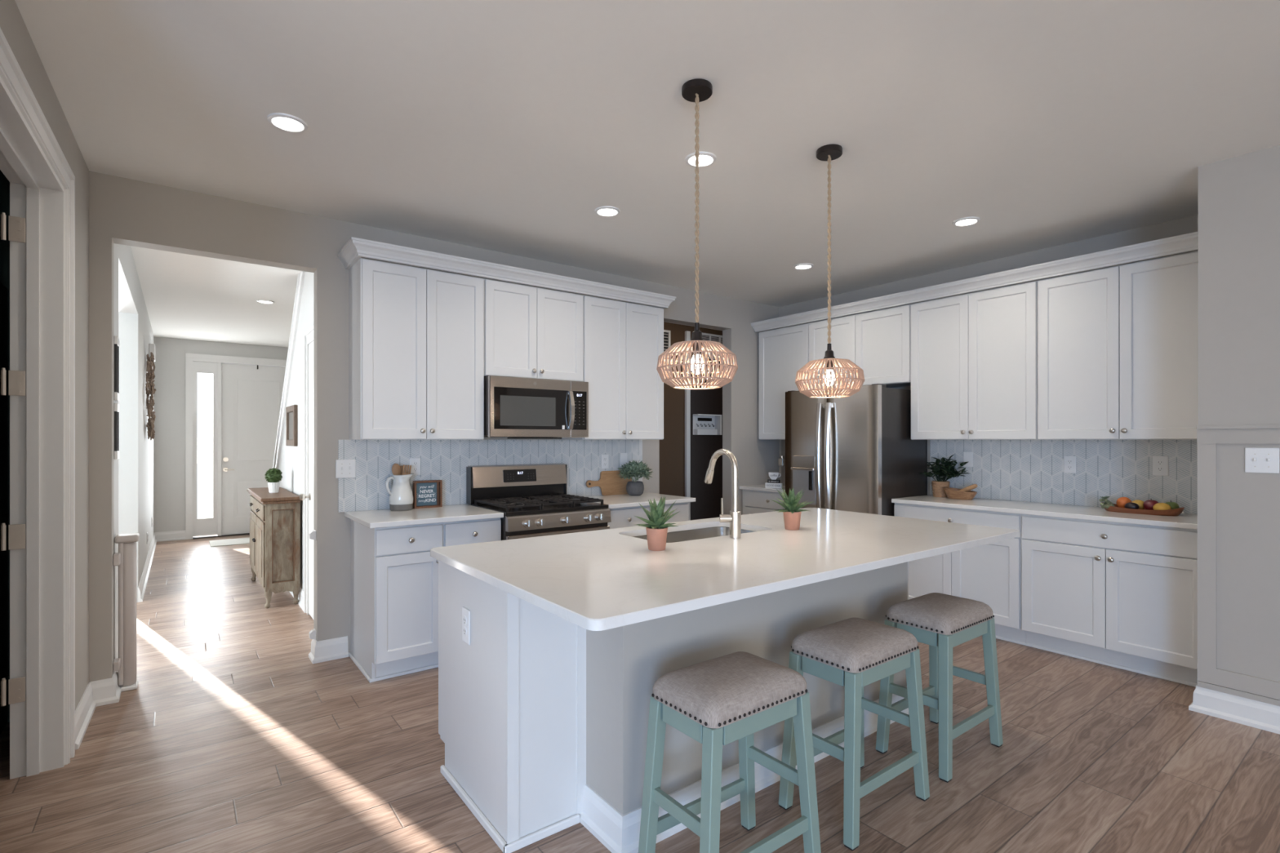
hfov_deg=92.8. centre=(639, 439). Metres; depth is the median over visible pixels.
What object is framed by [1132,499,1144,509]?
lemon
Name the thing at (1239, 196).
wall
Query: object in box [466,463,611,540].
gas range
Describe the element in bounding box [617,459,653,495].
potted plant
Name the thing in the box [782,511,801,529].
pot
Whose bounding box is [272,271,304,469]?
trim
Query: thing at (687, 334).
trim
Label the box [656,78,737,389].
pendant light
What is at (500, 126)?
ceiling
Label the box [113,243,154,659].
wall
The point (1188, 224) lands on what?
wall
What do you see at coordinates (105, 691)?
baseboard
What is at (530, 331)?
upper cabinet
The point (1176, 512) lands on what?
fruit tray
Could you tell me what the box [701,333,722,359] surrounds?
air vent
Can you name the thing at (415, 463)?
receptacle
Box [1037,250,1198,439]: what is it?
upper cabinet
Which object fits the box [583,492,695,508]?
countertop
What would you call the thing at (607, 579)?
island countertop
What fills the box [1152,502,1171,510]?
lemon
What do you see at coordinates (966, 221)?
recessed light
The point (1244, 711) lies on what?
baseboard
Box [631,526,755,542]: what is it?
sink
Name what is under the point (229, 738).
floor
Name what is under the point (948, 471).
plant
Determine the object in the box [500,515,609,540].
oven
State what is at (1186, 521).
countertop
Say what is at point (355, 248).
crown molding
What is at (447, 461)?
backsplash
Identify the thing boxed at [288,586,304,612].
baseboard
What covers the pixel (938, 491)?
plant pot
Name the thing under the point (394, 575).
base cabinet
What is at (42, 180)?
door frame
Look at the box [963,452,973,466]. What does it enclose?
blank plate
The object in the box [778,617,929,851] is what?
bar stool
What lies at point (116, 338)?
wall frame
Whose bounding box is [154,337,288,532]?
wall
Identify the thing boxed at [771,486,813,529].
potted succulent
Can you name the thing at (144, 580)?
baseboard
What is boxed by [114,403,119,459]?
wall frame
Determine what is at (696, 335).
socket
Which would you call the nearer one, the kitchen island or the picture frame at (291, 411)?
the kitchen island
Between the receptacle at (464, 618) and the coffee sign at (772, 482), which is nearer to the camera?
the receptacle at (464, 618)
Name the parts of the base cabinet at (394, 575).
shoe moulding, door, drawer, knob, drawer, knob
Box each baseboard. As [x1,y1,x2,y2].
[75,681,96,750]
[89,635,348,706]
[115,532,156,688]
[155,530,185,542]
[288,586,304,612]
[1188,684,1279,734]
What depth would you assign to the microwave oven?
4.21 m
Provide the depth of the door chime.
6.81 m
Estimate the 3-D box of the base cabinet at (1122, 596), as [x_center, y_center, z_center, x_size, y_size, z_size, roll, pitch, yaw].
[3.001,0.930,3.807,0.603,0.884,0.925,0,0,-37]
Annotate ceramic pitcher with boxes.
[385,473,413,511]
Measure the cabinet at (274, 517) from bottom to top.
0.900 m
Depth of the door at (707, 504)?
7.53 m
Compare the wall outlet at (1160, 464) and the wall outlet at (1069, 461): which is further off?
the wall outlet at (1069, 461)
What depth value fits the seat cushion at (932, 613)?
2.61 m
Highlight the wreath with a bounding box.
[145,351,155,439]
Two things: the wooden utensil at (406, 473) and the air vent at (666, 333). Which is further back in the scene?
the air vent at (666, 333)
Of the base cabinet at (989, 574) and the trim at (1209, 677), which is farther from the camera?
the base cabinet at (989, 574)
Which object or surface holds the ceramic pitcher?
on the countertop at (379, 518)
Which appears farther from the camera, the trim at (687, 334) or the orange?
the trim at (687, 334)
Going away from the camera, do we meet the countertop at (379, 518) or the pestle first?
the countertop at (379, 518)
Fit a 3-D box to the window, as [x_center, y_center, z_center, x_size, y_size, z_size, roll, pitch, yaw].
[-6.099,0.127,8.546,0.280,2.430,0.068,0,0,-37]
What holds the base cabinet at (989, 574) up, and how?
on the floor
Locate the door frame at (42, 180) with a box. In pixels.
[0,27,75,779]
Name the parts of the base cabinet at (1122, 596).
door, knob, knob, drawer, knob, shoe moulding, door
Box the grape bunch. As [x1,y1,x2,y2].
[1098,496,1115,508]
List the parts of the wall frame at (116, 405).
rail, rail, rail, rail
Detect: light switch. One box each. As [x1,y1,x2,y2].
[335,459,355,478]
[1244,447,1279,473]
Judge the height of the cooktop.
0.023 m
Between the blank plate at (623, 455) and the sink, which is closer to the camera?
the sink
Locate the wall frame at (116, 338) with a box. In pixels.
[114,335,119,401]
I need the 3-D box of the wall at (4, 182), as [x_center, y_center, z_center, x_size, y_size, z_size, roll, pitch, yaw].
[-3.438,-0.005,1.273,2.840,2.755,2.470,0,0,-37]
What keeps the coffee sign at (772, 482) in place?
on the countertop at (753, 487)
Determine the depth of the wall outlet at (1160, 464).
3.87 m
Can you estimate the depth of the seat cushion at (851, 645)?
2.21 m
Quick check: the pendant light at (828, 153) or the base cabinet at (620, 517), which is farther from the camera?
the base cabinet at (620, 517)
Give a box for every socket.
[690,322,703,355]
[823,343,835,369]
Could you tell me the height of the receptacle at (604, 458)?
0.074 m
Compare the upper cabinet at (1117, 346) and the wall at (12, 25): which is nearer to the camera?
the wall at (12, 25)
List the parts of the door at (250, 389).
handle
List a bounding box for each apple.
[1142,498,1158,510]
[1164,500,1179,509]
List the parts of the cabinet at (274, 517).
leg, drawer, door, drawer, door, leg, leg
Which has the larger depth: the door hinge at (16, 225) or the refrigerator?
the refrigerator
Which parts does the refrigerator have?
dispenser panel, door, door handle, door handle, door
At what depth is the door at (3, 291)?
2.88 m
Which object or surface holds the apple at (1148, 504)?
in the fruit tray at (1176, 512)
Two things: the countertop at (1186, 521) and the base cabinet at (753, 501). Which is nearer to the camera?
the countertop at (1186, 521)
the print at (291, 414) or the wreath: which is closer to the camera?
the print at (291, 414)
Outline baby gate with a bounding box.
[112,533,139,692]
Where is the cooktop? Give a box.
[470,501,608,515]
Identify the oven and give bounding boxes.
[484,375,588,439]
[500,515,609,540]
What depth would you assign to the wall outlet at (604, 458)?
5.03 m
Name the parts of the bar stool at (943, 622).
leg, leg, leg, leg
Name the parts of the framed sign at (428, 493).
panel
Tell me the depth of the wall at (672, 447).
7.26 m
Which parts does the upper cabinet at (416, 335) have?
door, knob, door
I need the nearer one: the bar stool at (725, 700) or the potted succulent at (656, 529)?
the bar stool at (725, 700)
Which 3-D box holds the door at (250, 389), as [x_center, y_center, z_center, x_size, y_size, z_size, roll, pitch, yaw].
[-5.713,0.092,8.841,1.410,2.560,0.182,0,0,-37]
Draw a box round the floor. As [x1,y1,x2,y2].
[0,534,1279,852]
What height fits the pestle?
0.097 m
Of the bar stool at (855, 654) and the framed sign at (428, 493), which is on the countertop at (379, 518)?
the framed sign at (428, 493)
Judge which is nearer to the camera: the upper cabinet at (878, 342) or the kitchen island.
the kitchen island
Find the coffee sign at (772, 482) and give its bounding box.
[764,472,782,488]
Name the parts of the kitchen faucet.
lever handle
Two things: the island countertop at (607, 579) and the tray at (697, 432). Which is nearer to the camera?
the island countertop at (607, 579)
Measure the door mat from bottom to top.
0.010 m
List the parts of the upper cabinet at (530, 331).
door, door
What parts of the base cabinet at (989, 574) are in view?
door, drawer, door, shoe moulding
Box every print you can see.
[288,412,293,439]
[416,482,436,506]
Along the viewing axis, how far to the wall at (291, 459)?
5.20 m
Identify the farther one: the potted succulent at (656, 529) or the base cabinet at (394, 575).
the base cabinet at (394, 575)
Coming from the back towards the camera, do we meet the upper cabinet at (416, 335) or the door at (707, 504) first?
the door at (707, 504)
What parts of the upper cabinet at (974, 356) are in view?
door, door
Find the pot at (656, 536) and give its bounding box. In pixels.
[645,527,667,551]
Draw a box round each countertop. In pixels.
[344,504,503,528]
[430,507,1020,631]
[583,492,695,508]
[739,484,785,493]
[891,494,1197,529]
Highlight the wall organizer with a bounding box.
[693,413,721,435]
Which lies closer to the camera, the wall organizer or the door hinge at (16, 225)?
the door hinge at (16, 225)
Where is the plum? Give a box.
[1124,502,1139,509]
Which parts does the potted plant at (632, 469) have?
pot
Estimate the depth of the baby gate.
3.33 m
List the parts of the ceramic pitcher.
handle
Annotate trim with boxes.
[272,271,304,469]
[684,330,690,520]
[1195,424,1279,706]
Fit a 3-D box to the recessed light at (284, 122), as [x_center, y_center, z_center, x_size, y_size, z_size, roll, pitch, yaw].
[-1.535,-1.378,2.656,0.156,0.010,0.156,0,0,-37]
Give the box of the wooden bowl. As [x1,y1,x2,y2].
[942,487,977,499]
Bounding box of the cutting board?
[586,470,631,495]
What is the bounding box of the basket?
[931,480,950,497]
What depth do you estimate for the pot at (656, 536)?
2.50 m
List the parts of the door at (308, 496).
knob, casing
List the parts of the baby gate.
handle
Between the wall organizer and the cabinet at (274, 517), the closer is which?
the cabinet at (274, 517)
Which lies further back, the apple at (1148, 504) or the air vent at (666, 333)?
the air vent at (666, 333)
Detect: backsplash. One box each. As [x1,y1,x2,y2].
[337,440,642,512]
[929,440,1197,514]
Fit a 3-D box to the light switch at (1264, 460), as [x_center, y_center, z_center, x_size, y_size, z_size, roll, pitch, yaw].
[2.958,0.099,2.899,0.016,0.120,0.116,0,0,-37]
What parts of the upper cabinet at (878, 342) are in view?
door, door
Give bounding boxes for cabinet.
[246,487,300,608]
[348,257,484,439]
[348,517,501,682]
[483,278,582,381]
[561,295,663,439]
[607,502,688,528]
[742,489,785,515]
[759,323,808,439]
[808,304,911,389]
[893,502,1026,645]
[911,280,1038,439]
[1021,514,1197,687]
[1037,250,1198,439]
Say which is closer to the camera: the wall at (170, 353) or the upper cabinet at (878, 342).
the upper cabinet at (878, 342)
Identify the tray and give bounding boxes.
[694,429,717,435]
[1100,502,1184,515]
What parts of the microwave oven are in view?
door glass, door handle, frame, control panel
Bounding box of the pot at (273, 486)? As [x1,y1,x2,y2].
[267,481,279,493]
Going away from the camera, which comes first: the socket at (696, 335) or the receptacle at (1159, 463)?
the socket at (696, 335)
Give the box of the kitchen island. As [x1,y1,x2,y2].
[438,560,909,852]
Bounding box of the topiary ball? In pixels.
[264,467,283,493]
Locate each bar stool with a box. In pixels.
[638,651,821,852]
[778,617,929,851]
[875,592,1003,782]
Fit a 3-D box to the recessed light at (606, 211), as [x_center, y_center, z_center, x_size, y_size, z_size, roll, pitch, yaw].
[-0.197,-1.378,3.685,0.156,0.010,0.156,0,0,-37]
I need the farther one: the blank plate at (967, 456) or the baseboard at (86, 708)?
the blank plate at (967, 456)
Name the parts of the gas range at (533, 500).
burner, burner, burner knob, burner knob, control panel, burner knob, burner knob, burner knob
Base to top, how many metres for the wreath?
0.917 m
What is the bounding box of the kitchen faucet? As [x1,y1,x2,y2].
[704,448,741,538]
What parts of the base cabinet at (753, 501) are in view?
door, drawer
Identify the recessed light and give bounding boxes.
[256,299,274,303]
[266,112,308,132]
[594,205,620,216]
[684,151,716,167]
[793,263,813,269]
[952,216,980,226]
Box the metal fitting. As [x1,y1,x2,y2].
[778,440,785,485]
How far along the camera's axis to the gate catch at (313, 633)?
3.79 m
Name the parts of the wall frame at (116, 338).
rail, rail, rail, rail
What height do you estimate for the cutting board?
0.200 m
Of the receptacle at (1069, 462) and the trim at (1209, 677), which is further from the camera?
the receptacle at (1069, 462)
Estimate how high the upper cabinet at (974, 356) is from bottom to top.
1.080 m
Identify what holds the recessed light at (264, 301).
in the ceiling
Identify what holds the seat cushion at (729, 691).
on the bar stool at (725, 700)
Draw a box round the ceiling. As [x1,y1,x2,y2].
[14,0,1279,347]
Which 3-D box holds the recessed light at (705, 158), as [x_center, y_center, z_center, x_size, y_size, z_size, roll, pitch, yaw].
[0.299,-1.378,3.002,0.156,0.010,0.156,0,0,-37]
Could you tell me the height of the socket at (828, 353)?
0.125 m
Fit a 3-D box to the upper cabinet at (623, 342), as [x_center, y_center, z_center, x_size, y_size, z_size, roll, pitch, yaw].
[-0.201,-0.540,4.891,0.773,1.080,0.362,0,0,-37]
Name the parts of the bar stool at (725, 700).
leg, leg, leg, leg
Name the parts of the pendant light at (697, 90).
lamp shade, cord, bulb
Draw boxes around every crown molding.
[337,236,675,309]
[751,231,1198,332]
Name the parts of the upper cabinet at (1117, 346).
door, knob, knob, door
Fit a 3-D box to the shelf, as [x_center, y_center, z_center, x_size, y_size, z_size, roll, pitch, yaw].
[1.372,0.247,5.140,0.026,0.020,0.236,0,0,-37]
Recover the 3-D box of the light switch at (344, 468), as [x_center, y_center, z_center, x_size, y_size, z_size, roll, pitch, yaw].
[-1.858,0.184,3.849,0.116,0.117,0.016,0,0,-37]
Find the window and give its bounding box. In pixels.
[192,360,217,536]
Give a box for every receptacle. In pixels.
[413,461,417,471]
[462,616,466,635]
[603,457,606,466]
[1066,459,1072,470]
[1156,460,1163,471]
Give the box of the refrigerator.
[785,383,927,515]
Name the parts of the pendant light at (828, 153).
bulb, cord, lamp shade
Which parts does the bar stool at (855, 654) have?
leg, leg, leg, leg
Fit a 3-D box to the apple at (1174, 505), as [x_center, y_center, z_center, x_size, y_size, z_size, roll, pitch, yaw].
[3.228,0.407,3.703,0.076,0.076,0.076,0,0,-37]
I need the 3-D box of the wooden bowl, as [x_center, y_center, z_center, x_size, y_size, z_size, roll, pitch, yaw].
[2.469,0.417,4.701,0.151,0.082,0.248,0,0,-37]
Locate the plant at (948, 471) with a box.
[920,454,970,497]
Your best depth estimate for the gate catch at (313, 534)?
3.79 m
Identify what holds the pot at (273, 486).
on the cabinet at (274, 517)
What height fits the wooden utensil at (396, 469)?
0.232 m
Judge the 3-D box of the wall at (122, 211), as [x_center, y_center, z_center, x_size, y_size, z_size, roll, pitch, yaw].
[-0.744,-0.005,4.785,5.670,2.755,0.120,0,0,-37]
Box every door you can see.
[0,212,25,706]
[0,282,8,735]
[185,353,286,539]
[299,325,313,619]
[690,360,722,519]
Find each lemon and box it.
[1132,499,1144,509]
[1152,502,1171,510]
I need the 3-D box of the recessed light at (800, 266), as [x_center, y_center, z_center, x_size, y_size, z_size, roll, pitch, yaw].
[1.301,-1.378,4.855,0.156,0.010,0.156,0,0,-37]
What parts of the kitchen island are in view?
shoe moulding, panel, baseboard, panel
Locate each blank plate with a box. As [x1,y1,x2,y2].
[620,453,626,466]
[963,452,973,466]
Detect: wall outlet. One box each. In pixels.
[409,457,420,475]
[462,606,470,644]
[600,454,608,468]
[1064,456,1075,473]
[1152,456,1168,475]
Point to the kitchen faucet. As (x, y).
(734, 517)
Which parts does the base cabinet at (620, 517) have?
drawer, drawer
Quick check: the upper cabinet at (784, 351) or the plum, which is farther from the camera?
the upper cabinet at (784, 351)
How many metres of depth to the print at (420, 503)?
4.10 m
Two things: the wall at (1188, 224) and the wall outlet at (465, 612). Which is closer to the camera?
the wall outlet at (465, 612)
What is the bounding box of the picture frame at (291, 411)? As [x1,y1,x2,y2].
[285,404,297,446]
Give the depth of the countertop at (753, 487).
5.82 m
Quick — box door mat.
[208,537,249,546]
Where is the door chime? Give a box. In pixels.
[148,342,155,361]
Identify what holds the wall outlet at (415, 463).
attached to the backsplash at (447, 461)
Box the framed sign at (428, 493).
[413,480,442,508]
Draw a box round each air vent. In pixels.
[663,329,670,377]
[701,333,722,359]
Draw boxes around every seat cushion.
[653,651,806,728]
[791,617,917,672]
[886,592,992,635]
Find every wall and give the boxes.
[0,0,88,710]
[0,169,9,722]
[88,170,778,681]
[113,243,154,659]
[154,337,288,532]
[278,271,313,591]
[659,321,722,497]
[778,214,1198,513]
[1198,144,1279,682]
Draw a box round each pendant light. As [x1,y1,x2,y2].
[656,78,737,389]
[795,143,864,398]
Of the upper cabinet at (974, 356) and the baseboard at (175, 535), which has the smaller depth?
the upper cabinet at (974, 356)
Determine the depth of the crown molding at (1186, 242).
4.23 m
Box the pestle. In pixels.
[959,484,977,492]
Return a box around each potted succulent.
[634,495,679,551]
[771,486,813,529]
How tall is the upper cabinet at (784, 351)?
1.080 m
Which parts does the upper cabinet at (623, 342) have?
door, door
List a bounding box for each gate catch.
[308,529,316,540]
[308,628,316,639]
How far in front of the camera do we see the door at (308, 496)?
4.76 m
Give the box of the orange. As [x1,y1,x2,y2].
[1115,497,1131,507]
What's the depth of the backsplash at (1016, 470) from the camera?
4.24 m
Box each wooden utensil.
[391,463,400,475]
[402,464,411,475]

